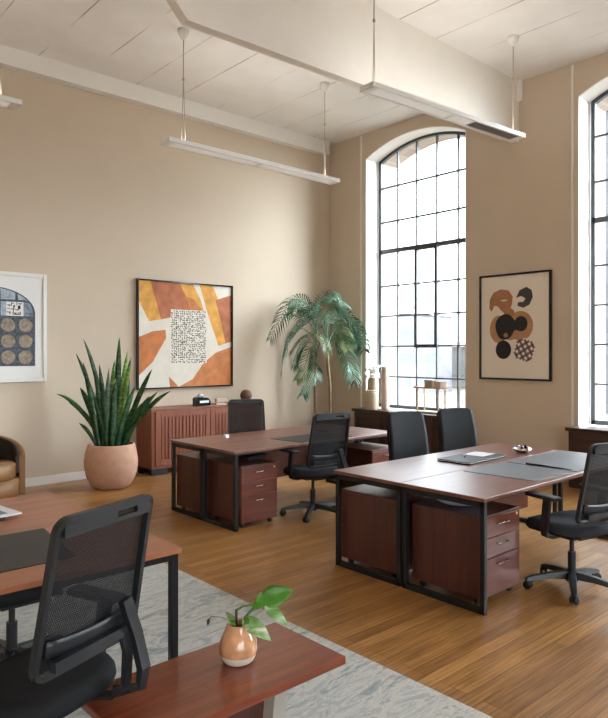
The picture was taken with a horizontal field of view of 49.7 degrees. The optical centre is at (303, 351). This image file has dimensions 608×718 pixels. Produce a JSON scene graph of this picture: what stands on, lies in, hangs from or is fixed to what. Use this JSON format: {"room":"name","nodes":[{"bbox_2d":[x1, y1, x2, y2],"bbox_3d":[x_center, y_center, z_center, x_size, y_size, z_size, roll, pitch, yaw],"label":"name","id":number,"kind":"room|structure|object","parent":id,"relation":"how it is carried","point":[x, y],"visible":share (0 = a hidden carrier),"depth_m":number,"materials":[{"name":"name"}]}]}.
{"room":"open-plan office","nodes":[
{"label":"open-plan office","id":0,"kind":"room"},
{"bbox_2d":[0,67,329,477],"bbox_3d":[-4.086,-0.985,7.586,13.450,5.270,0.250,0,0,-42],"label":"wall","id":1,"kind":"structure","parent":0,"point":[92,202],"depth_m":8.96,"materials":[{"name":"beige paint"}]},
{"bbox_2d":[0,271,46,381],"bbox_3d":[-3.695,-0.300,7.742,1.300,1.325,0.040,0,0,-42],"label":"print","id":2,"kind":"object","parent":1,"relation":"attached to","point":[23,296],"visible":1,"depth_m":7.98,"materials":[{"name":"white"}]},
{"bbox_2d":[25,466,176,486],"bbox_3d":[-4.196,1.597,7.307,12.514,0.105,0.018,0,0,-42],"label":"baseboard","id":3,"kind":"structure","parent":1,"relation":"attached to","point":[42,480],"depth_m":8.26,"materials":[{"name":"white paint"}]},
{"bbox_2d":[0,44,329,155],"bbox_3d":[-4.207,-3.510,7.222,12.384,0.220,0.130,0,0,-42],"label":"ceiling beam","id":4,"kind":"structure","parent":1,"relation":"attached to","point":[13,59],"depth_m":9.00,"materials":[{"name":"white paint"}]},
{"bbox_2d":[136,278,232,389],"bbox_3d":[-1.697,-0.245,9.528,1.600,1.530,0.050,0,0,-42],"label":"abstract painting","id":5,"kind":"object","parent":1,"relation":"attached to","point":[184,330],"visible":0.99,"depth_m":9.47,"materials":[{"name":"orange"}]},
{"bbox_2d":[0,0,607,144],"bbox_3d":[0.758,-3.770,2.225,13.500,0.300,14.700,0,0,-42],"label":"ceiling","id":6,"kind":"structure","parent":0,"point":[138,42],"depth_m":7.83,"materials":[{"name":"white paint"}]},
{"bbox_2d":[0,76,21,109],"bbox_3d":[-3.712,-2.962,5.268,2.750,1.315,0.190,0,0,-42],"label":"pendant light","id":7,"kind":"object","parent":6,"relation":"hanging from","point":[8,102],"visible":1,"depth_m":6.09,"materials":[{"name":"white metal"}]},
{"bbox_2d":[0,101,9,105],"bbox_3d":[-3.227,-2.318,5.704,1.265,0.010,0.134,0,0,-42],"label":"diffuser","id":8,"kind":"object","parent":7,"relation":"attached to","point":[2,103],"depth_m":6.11,"materials":[{"name":"white plastic"}]},
{"bbox_2d":[160,27,339,184],"bbox_3d":[-0.553,-2.962,8.103,2.640,1.315,0.190,0,0,-42],"label":"pendant light","id":9,"kind":"object","parent":6,"relation":"hanging from","point":[183,33],"visible":1,"depth_m":7.89,"materials":[{"name":"white metal"}]},
{"bbox_2d":[171,143,259,165],"bbox_3d":[-1.018,-2.318,7.685,1.210,0.010,0.134,0,0,-42],"label":"diffuser","id":10,"kind":"object","parent":9,"relation":"attached to","point":[210,151],"depth_m":7.66,"materials":[{"name":"white plastic"}]},
{"bbox_2d":[259,165,331,182],"bbox_3d":[-0.087,-2.318,8.520,1.210,0.010,0.134,0,0,-42],"label":"diffuser","id":11,"kind":"object","parent":9,"relation":"attached to","point":[284,169],"depth_m":8.50,"materials":[{"name":"white plastic"}]},
{"bbox_2d":[359,0,525,141],"bbox_3d":[1.534,-3.040,6.871,2.400,1.160,0.190,0,0,-38],"label":"pendant light","id":12,"kind":"object","parent":6,"relation":"hanging from","point":[375,89],"visible":1,"depth_m":6.73,"materials":[{"name":"white metal"}]},
{"bbox_2d":[370,89,452,117],"bbox_3d":[1.086,-2.473,6.526,1.090,0.010,0.134,0,0,-38],"label":"diffuser","id":13,"kind":"object","parent":12,"relation":"attached to","point":[396,96],"depth_m":6.49,"materials":[{"name":"white"}]},
{"bbox_2d":[449,116,473,124],"bbox_3d":[1.675,-2.473,6.980,0.316,0.010,0.134,0,0,-38],"label":"diffuser","id":14,"kind":"object","parent":12,"relation":"attached to","point":[460,120],"depth_m":6.97,"materials":[{"name":"white plastic"}]},
{"bbox_2d":[19,467,607,717],"bbox_3d":[0.758,1.750,2.225,13.500,0.200,14.700,0,0,-42],"label":"floor","id":15,"kind":"structure","parent":0,"point":[535,652],"depth_m":4.24,"materials":[{"name":"brown wood"}]},
{"bbox_2d":[0,435,24,498],"bbox_3d":[-3.537,1.290,7.215,0.775,0.720,0.840,0,0,40],"label":"armchair","id":16,"kind":"object","parent":15,"relation":"on","point":[12,453],"visible":0.86,"depth_m":7.35,"materials":[{"name":"beige leather"}]},
{"bbox_2d":[0,459,15,481],"bbox_3d":[-3.512,1.305,7.194,0.644,0.190,0.644,0,0,40],"label":"seat cushion","id":17,"kind":"object","parent":16,"relation":"on","point":[7,466],"depth_m":7.14,"materials":[{"name":"beige leather"}]},
{"bbox_2d":[58,338,169,489],"bbox_3d":[-2.344,0.732,8.041,1.405,1.836,0.640,0,0,-11],"label":"snake plant","id":18,"kind":"object","parent":15,"relation":"on","point":[111,459],"visible":1,"depth_m":7.96,"materials":[{"name":"green plant"}]},
{"bbox_2d":[136,402,227,475],"bbox_3d":[-1.469,1.208,9.453,1.840,0.885,0.436,0,0,-42],"label":"credenza","id":19,"kind":"object","parent":15,"relation":"on","point":[160,425],"visible":0.42,"depth_m":8.91,"materials":[{"name":"brown wood"}]},
{"bbox_2d":[193,394,210,405],"bbox_3d":[-1.454,0.680,9.333,0.095,0.170,0.260,0,0,40],"label":"tape dispenser","id":20,"kind":"object","parent":19,"relation":"on","point":[199,400],"visible":1,"depth_m":9.28,"materials":[{"name":"black plastic"}]},
{"bbox_2d":[214,398,226,404],"bbox_3d":[-1.211,0.719,9.527,0.172,0.098,0.060,0,0,-37],"label":"stapler","id":21,"kind":"object","parent":19,"relation":"on","point":[217,400],"visible":0.99,"depth_m":9.49,"materials":[{"name":"beige plastic"}]},
{"bbox_2d":[240,389,251,398],"bbox_3d":[-0.878,0.666,9.933,0.180,0.198,0.180,0,0,-42],"label":"orb","id":22,"kind":"object","parent":19,"relation":"on","point":[245,394],"visible":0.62,"depth_m":9.87,"materials":[{"name":"brown wood"}]},
{"bbox_2d":[177,451,227,516],"bbox_3d":[-1.004,1.357,6.809,0.430,0.585,0.557,0,0,-42],"label":"drawer pedestal","id":23,"kind":"object","parent":15,"relation":"on","point":[188,464],"visible":0.45,"depth_m":6.68,"materials":[{"name":"brown wood"}]},
{"bbox_2d":[209,455,276,527],"bbox_3d":[-0.589,1.357,6.413,0.430,0.585,0.557,0,0,-42],"label":"drawer pedestal","id":24,"kind":"object","parent":15,"relation":"on","point":[257,478],"visible":0.99,"depth_m":6.26,"materials":[{"name":"brown wood"}]},
{"bbox_2d":[240,453,266,460],"bbox_3d":[-0.517,1.045,6.607,0.178,0.040,0.348,0,0,33],"label":"power strip","id":25,"kind":"object","parent":24,"relation":"on","point":[259,455],"visible":0.94,"depth_m":6.53,"materials":[{"name":"black plastic"}]},
{"bbox_2d":[222,399,265,455],"bbox_3d":[-0.668,1.120,7.882,0.663,1.060,0.666,0,0,-12],"label":"office chair","id":26,"kind":"object","parent":15,"relation":"on","point":[244,415],"visible":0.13,"depth_m":8.15,"materials":[{"name":"black fabric"}]},
{"bbox_2d":[0,563,492,717],"bbox_3d":[-1.189,1.645,1.325,5.200,0.009,5.560,0,0,-42],"label":"area rug","id":27,"kind":"object","parent":15,"relation":"on","point":[361,687],"visible":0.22,"depth_m":3.49,"materials":[{"name":"grey carpet"}]},
{"bbox_2d":[0,592,40,660],"bbox_3d":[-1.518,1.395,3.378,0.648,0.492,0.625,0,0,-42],"label":"office chair","id":28,"kind":"object","parent":27,"relation":"on","point":[11,646],"visible":0.2,"depth_m":3.33,"materials":[{"name":"black plastic"}]},
{"bbox_2d":[0,494,152,717],"bbox_3d":[-0.930,1.079,2.355,0.631,1.125,0.653,0,0,27],"label":"office chair","id":29,"kind":"object","parent":27,"relation":"on","point":[92,583],"visible":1,"depth_m":2.24,"materials":[{"name":"black fabric"}]},
{"bbox_2d":[0,492,181,659],"bbox_3d":[-1.952,1.278,2.931,2.240,0.726,1.640,0,0,-42],"label":"desk","id":30,"kind":"object","parent":27,"relation":"on","point":[41,510],"visible":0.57,"depth_m":3.07,"materials":[{"name":"brown wood"}]},
{"bbox_2d":[0,528,49,572],"bbox_3d":[-1.574,0.913,2.813,1.115,0.004,0.570,0,0,-42],"label":"desk mat","id":31,"kind":"object","parent":30,"relation":"on","point":[24,549],"visible":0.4,"depth_m":3.03,"materials":[{"name":"grey"}]},
{"bbox_3d":[-1.799,0.904,3.532,0.250,0.022,0.270,0,0,40],"label":"notebook","id":32,"kind":"object","parent":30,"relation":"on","visible":0},
{"bbox_2d":[0,505,21,517],"bbox_3d":[-1.781,0.888,3.588,0.300,0.009,0.340,0,0,40],"label":"magazine","id":33,"kind":"object","parent":32,"relation":"on","point":[4,511],"visible":1,"depth_m":3.62,"materials":[{"name":"white paper"}]},
{"bbox_2d":[81,622,345,717],"bbox_3d":[-0.341,1.458,2.603,0.970,0.366,0.470,0,0,-42],"label":"table","id":34,"kind":"object","parent":27,"relation":"on","point":[198,683],"visible":0.75,"depth_m":2.56,"materials":[{"name":"brown wood"}]},
{"bbox_2d":[207,585,292,666],"bbox_3d":[-0.230,1.119,2.696,0.337,0.306,0.160,0,0,13],"label":"plant","id":35,"kind":"object","parent":34,"relation":"on","point":[238,645],"visible":1,"depth_m":2.67,"materials":[{"name":"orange ceramic"}]},
{"bbox_2d":[170,425,359,519],"bbox_3d":[-0.353,1.282,7.393,2.290,0.735,0.583,0,0,-42],"label":"office desk","id":36,"kind":"object","parent":15,"relation":"on","point":[194,443],"visible":0.43,"depth_m":6.84,"materials":[{"name":"brown wood"}]},
{"bbox_2d":[201,428,386,531],"bbox_3d":[0.031,1.282,6.966,2.290,0.735,0.558,0,0,-42],"label":"office desk","id":37,"kind":"object","parent":15,"relation":"on","point":[269,446],"visible":0.62,"depth_m":6.42,"materials":[{"name":"brown wood"}]},
{"bbox_2d":[270,434,351,442],"bbox_3d":[0.082,0.913,6.999,0.770,0.004,0.450,0,0,-42],"label":"desk mat","id":38,"kind":"object","parent":37,"relation":"on","point":[299,438],"visible":0.57,"depth_m":6.91,"materials":[{"name":"grey leather"}]},
{"bbox_2d":[279,412,350,522],"bbox_3d":[0.100,1.120,6.639,0.661,1.060,0.675,0,0,-35],"label":"office chair","id":39,"kind":"object","parent":15,"relation":"on","point":[328,441],"visible":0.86,"depth_m":6.44,"materials":[{"name":"black fabric"}]},
{"bbox_2d":[266,290,371,413],"bbox_3d":[0.327,0.316,10.472,1.525,2.668,1.316,0,0,-42],"label":"potted palm","id":40,"kind":"object","parent":15,"relation":"on","point":[345,339],"visible":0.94,"depth_m":10.38,"materials":[{"name":"green plant"}]},
{"bbox_2d":[338,442,388,487],"bbox_3d":[0.734,1.357,7.418,0.470,0.585,0.587,0,0,-42],"label":"drawer pedestal","id":41,"kind":"object","parent":15,"relation":"on","point":[360,453],"visible":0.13,"depth_m":7.24,"materials":[{"name":"brown wood"}]},
{"bbox_2d":[342,484,430,577],"bbox_3d":[0.644,1.357,5.077,0.470,0.585,0.587,0,0,-42],"label":"drawer pedestal","id":42,"kind":"object","parent":15,"relation":"on","point":[368,511],"visible":0.69,"depth_m":4.91,"materials":[{"name":"brown wood"}]},
{"bbox_2d":[352,407,438,453],"bbox_3d":[1.567,1.282,10.018,0.303,0.735,2.040,0,0,-42],"label":"radiator cover","id":43,"kind":"object","parent":15,"relation":"on","point":[363,418],"visible":0.27,"depth_m":10.26,"materials":[{"name":"brown wood"}]},
{"bbox_2d":[365,390,378,409],"bbox_3d":[1.083,0.759,10.443,0.210,0.312,0.210,0,0,-42],"label":"canister","id":44,"kind":"object","parent":43,"relation":"on","point":[371,396],"visible":1,"depth_m":10.36,"materials":[{"name":"beige ceramic"}]},
{"bbox_2d":[364,365,381,391],"bbox_3d":[1.106,0.561,10.663,0.307,0.707,0.314,0,0,-42],"label":"flower vase","id":45,"kind":"object","parent":43,"relation":"on","point":[372,384],"visible":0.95,"depth_m":10.60,"materials":[{"name":"beige ceramic"}]},
{"bbox_2d":[381,367,388,409],"bbox_3d":[1.293,0.575,10.471,0.130,0.680,0.130,0,0,-42],"label":"bottle vase","id":46,"kind":"object","parent":43,"relation":"on","point":[384,373],"visible":1,"depth_m":10.41,"materials":[{"name":"ceramic"}]},
{"bbox_2d":[413,386,448,413],"bbox_3d":[1.897,0.716,9.790,0.220,0.398,0.500,0,0,-42],"label":"display stand","id":47,"kind":"object","parent":43,"relation":"on","point":[417,387],"visible":0.7,"depth_m":9.70,"materials":[{"name":"brown wood"}]},
{"bbox_2d":[418,410,436,413],"bbox_3d":[1.897,0.895,9.790,0.200,0.020,0.440,0,0,-42],"label":"shelf","id":48,"kind":"object","parent":47,"relation":"attached to","point":[423,411],"depth_m":9.76,"materials":[{"name":"brown wood"}]},
{"bbox_2d":[424,380,436,386],"bbox_3d":[1.890,0.468,9.797,0.125,0.100,0.145,0,0,-42],"label":"box","id":49,"kind":"object","parent":47,"relation":"on","point":[427,383],"visible":0.88,"depth_m":9.75,"materials":[{"name":"beige cardboard"}]},
{"bbox_2d":[413,386,448,388],"bbox_3d":[1.897,0.530,9.790,0.220,0.025,0.500,0,0,-42],"label":"shelf","id":50,"kind":"object","parent":47,"relation":"attached to","point":[417,387],"depth_m":9.66,"materials":[{"name":"brown wood"}]},
{"bbox_2d":[434,381,445,386],"bbox_3d":[2.004,0.475,9.671,0.145,0.084,0.125,0,0,-42],"label":"box","id":51,"kind":"object","parent":47,"relation":"on","point":[436,383],"visible":0.99,"depth_m":9.63,"materials":[{"name":"cardboard"}]},
{"bbox_2d":[386,411,428,460],"bbox_3d":[1.099,1.120,6.298,0.618,1.060,0.678,0,0,-25],"label":"office chair","id":52,"kind":"object","parent":15,"relation":"on","point":[407,437],"visible":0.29,"depth_m":6.50,"materials":[{"name":"black leather"}]},
{"bbox_2d":[334,443,556,586],"bbox_3d":[1.307,1.282,5.607,2.305,0.735,0.658,0,0,-42],"label":"office desk","id":53,"kind":"object","parent":15,"relation":"on","point":[387,474],"visible":0.6,"depth_m":5.07,"materials":[{"name":"brown wood"}]},
{"bbox_2d":[437,451,505,464],"bbox_3d":[1.440,0.904,5.612,0.600,0.021,0.310,0,0,-45],"label":"document folder","id":54,"kind":"object","parent":53,"relation":"on","point":[459,458],"visible":0.89,"depth_m":5.51,"materials":[{"name":"black"}]},
{"bbox_2d":[464,451,494,456],"bbox_3d":[1.533,0.893,5.748,0.191,0.002,0.224,0,0,43],"label":"paper sheet","id":55,"kind":"object","parent":54,"relation":"on","point":[475,453],"visible":1,"depth_m":5.77,"materials":[{"name":"white paper"}]},
{"bbox_2d":[513,444,531,452],"bbox_3d":[1.988,0.877,5.975,0.170,0.071,0.170,0,0,-42],"label":"dish","id":56,"kind":"object","parent":53,"relation":"on","point":[519,448],"visible":1,"depth_m":5.93,"materials":[{"name":"white ceramic"}]},
{"bbox_2d":[513,447,531,452],"bbox_3d":[1.988,0.894,5.975,0.170,0.038,0.170,0,0,-42],"label":"bowl","id":57,"kind":"object","parent":56,"relation":"on","point":[518,449],"depth_m":5.93,"materials":[{"name":"white ceramic"}]},
{"bbox_2d":[437,408,477,451],"bbox_3d":[1.666,1.120,6.689,0.618,1.060,0.678,0,0,-20],"label":"office chair","id":58,"kind":"object","parent":15,"relation":"on","point":[456,427],"visible":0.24,"depth_m":6.90,"materials":[{"name":"black plastic"}]},
{"bbox_2d":[412,498,519,603],"bbox_3d":[1.135,1.357,4.567,0.470,0.585,0.587,0,0,-42],"label":"drawer pedestal","id":59,"kind":"object","parent":15,"relation":"on","point":[445,538],"visible":0.84,"depth_m":4.41,"materials":[{"name":"brown wood"}]},
{"bbox_2d":[437,499,468,506],"bbox_3d":[1.109,1.042,4.649,0.360,0.045,0.360,0,0,-42],"label":"tray","id":60,"kind":"object","parent":59,"relation":"on","point":[442,501],"visible":0.17,"depth_m":4.52,"materials":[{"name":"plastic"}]},
{"bbox_2d":[400,450,607,615],"bbox_3d":[1.755,1.282,5.108,2.305,0.735,0.676,0,0,-42],"label":"office desk","id":61,"kind":"object","parent":15,"relation":"on","point":[461,487],"visible":0.64,"depth_m":4.50,"materials":[{"name":"brown wood"}]},
{"bbox_2d":[464,462,571,480],"bbox_3d":[1.635,0.913,5.021,0.600,0.004,0.570,0,0,-42],"label":"desk mat","id":62,"kind":"object","parent":61,"relation":"on","point":[505,469],"visible":1,"depth_m":5.00,"materials":[{"name":"grey leather"}]},
{"bbox_2d":[507,451,586,471],"bbox_3d":[2.220,0.912,5.525,0.915,0.005,0.600,0,0,-42],"label":"desk mat","id":63,"kind":"object","parent":61,"relation":"on","point":[574,461],"visible":0.83,"depth_m":5.50,"materials":[{"name":"grey leather"}]},
{"bbox_2d":[526,462,570,469],"bbox_3d":[1.931,0.903,5.185,0.018,0.018,0.380,0,0,-42],"label":"pen","id":64,"kind":"object","parent":63,"relation":"on","point":[526,462],"visible":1,"depth_m":5.20,"materials":[{"name":"black plastic"}]},
{"bbox_2d":[523,442,607,604],"bbox_3d":[1.879,1.120,4.580,0.661,1.060,0.675,0,0,-29],"label":"office chair","id":65,"kind":"object","parent":15,"relation":"on","point":[589,520],"visible":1,"depth_m":4.38,"materials":[{"name":"black fabric"}]},
{"bbox_2d":[565,425,607,488],"bbox_3d":[3.958,1.282,7.353,0.303,0.735,2.000,0,0,-42],"label":"radiator cover","id":66,"kind":"object","parent":15,"relation":"on","point":[580,438],"visible":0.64,"depth_m":7.88,"materials":[{"name":"brown wood"}]},
{"bbox_2d":[330,52,607,482],"bbox_3d":[5.387,-0.985,6.210,0.286,5.270,14.450,0,0,-42],"label":"wall","id":67,"kind":"structure","parent":0,"point":[518,195],"depth_m":8.88,"materials":[{"name":"beige paint"}]},
{"bbox_2d":[166,0,518,143],"bbox_3d":[0.609,-3.165,6.819,6.014,0.910,0.102,0,0,-42],"label":"ceiling beam","id":68,"kind":"structure","parent":67,"relation":"attached to","point":[333,39],"depth_m":6.71,"materials":[{"name":"paint"}]},
{"bbox_2d":[360,136,361,407],"bbox_3d":[0.952,-0.975,10.924,0.020,5.250,0.028,0,0,-42],"label":"trim","id":69,"kind":"structure","parent":67,"relation":"attached to","point":[360,136],"depth_m":10.91,"materials":[{"name":"white paint"}]},
{"bbox_2d":[366,126,465,410],"bbox_3d":[1.805,-1.235,10.252,0.360,4.370,1.950,0,0,-42],"label":"trim","id":70,"kind":"structure","parent":67,"relation":"attached to","point":[372,162],"depth_m":10.90,"materials":[{"name":"white paint"}]},
{"bbox_2d":[379,131,464,410],"bbox_3d":[1.907,-1.250,10.344,0.075,4.340,1.890,0,0,-42],"label":"window","id":71,"kind":"structure","parent":67,"relation":"in","point":[436,245],"depth_m":10.44,"materials":[{"name":"grey metal"}]},
{"bbox_2d":[479,269,551,381],"bbox_3d":[2.826,-0.340,8.817,0.045,1.440,1.060,0,0,-42],"label":"print","id":72,"kind":"object","parent":67,"relation":"attached to","point":[515,309],"visible":1,"depth_m":8.79,"materials":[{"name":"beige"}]},
{"bbox_2d":[517,80,522,101],"bbox_3d":[2.824,-3.485,8.815,0.050,0.270,0.250,0,0,-42],"label":"trim","id":73,"kind":"structure","parent":67,"relation":"attached to","point":[520,82],"depth_m":8.73,"materials":[{"name":"paint"}]},
{"bbox_2d":[571,65,573,425],"bbox_3d":[3.370,-0.975,8.229,0.020,5.250,0.028,0,0,-42],"label":"trim","id":74,"kind":"structure","parent":67,"relation":"attached to","point":[572,66],"depth_m":8.22,"materials":[{"name":"white paint"}]},
{"bbox_2d":[578,76,607,427],"bbox_3d":[4.203,-1.235,7.580,0.360,4.370,1.950,0,0,-42],"label":"trim","id":75,"kind":"structure","parent":67,"relation":"attached to","point":[584,99],"depth_m":8.28,"materials":[{"name":"white paint"}]},
{"bbox_2d":[591,90,607,425],"bbox_3d":[4.305,-1.250,7.671,0.075,4.340,1.890,0,0,-42],"label":"window","id":76,"kind":"structure","parent":67,"relation":"in","point":[594,219],"depth_m":8.34,"materials":[{"name":"grey metal"}]},
{"bbox_2d":[384,96,607,420],"bbox_3d":[5.705,-0.985,6.496,0.430,5.270,14.450,0,0,-42],"label":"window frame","id":77,"kind":"structure","parent":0,"point":[390,166],"depth_m":11.17,"materials":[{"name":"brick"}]},
{"label":"outside","id":78,"kind":"structure","parent":0,"visible":0},
{"bbox_2d":[399,388,607,420],"bbox_3d":[45.397,3.200,60.885,131.100,0.100,210.000,0,0,-42],"label":"ground","id":79,"kind":"structure","parent":78,"point":[451,396],"depth_m":43.51,"materials":[{"name":"white"}]},
{"bbox_2d":[399,308,455,394],"bbox_3d":[7.400,-0.050,51.648,8.400,6.400,4.900,0,0,-42],"label":"building","id":80,"kind":"structure","parent":79,"relation":"on","point":[407,355],"depth_m":50.19,"materials":[{"name":"white paint"}]},
{"bbox_2d":[452,342,464,388],"bbox_3d":[17.334,1.150,58.545,8.400,4.000,14.400,0,0,-42],"label":"building","id":81,"kind":"structure","parent":79,"relation":"on","point":[462,348],"depth_m":56.78,"materials":[{"name":"white paint"}]},
{"bbox_2d":[606,110,607,413],"bbox_3d":[20.003,-4.850,34.607,8.400,16.000,7.400,0,0,-42],"label":"building","id":82,"kind":"structure","parent":79,"relation":"on","point":[607,110],"depth_m":33.59,"materials":[{"name":"white paint"}]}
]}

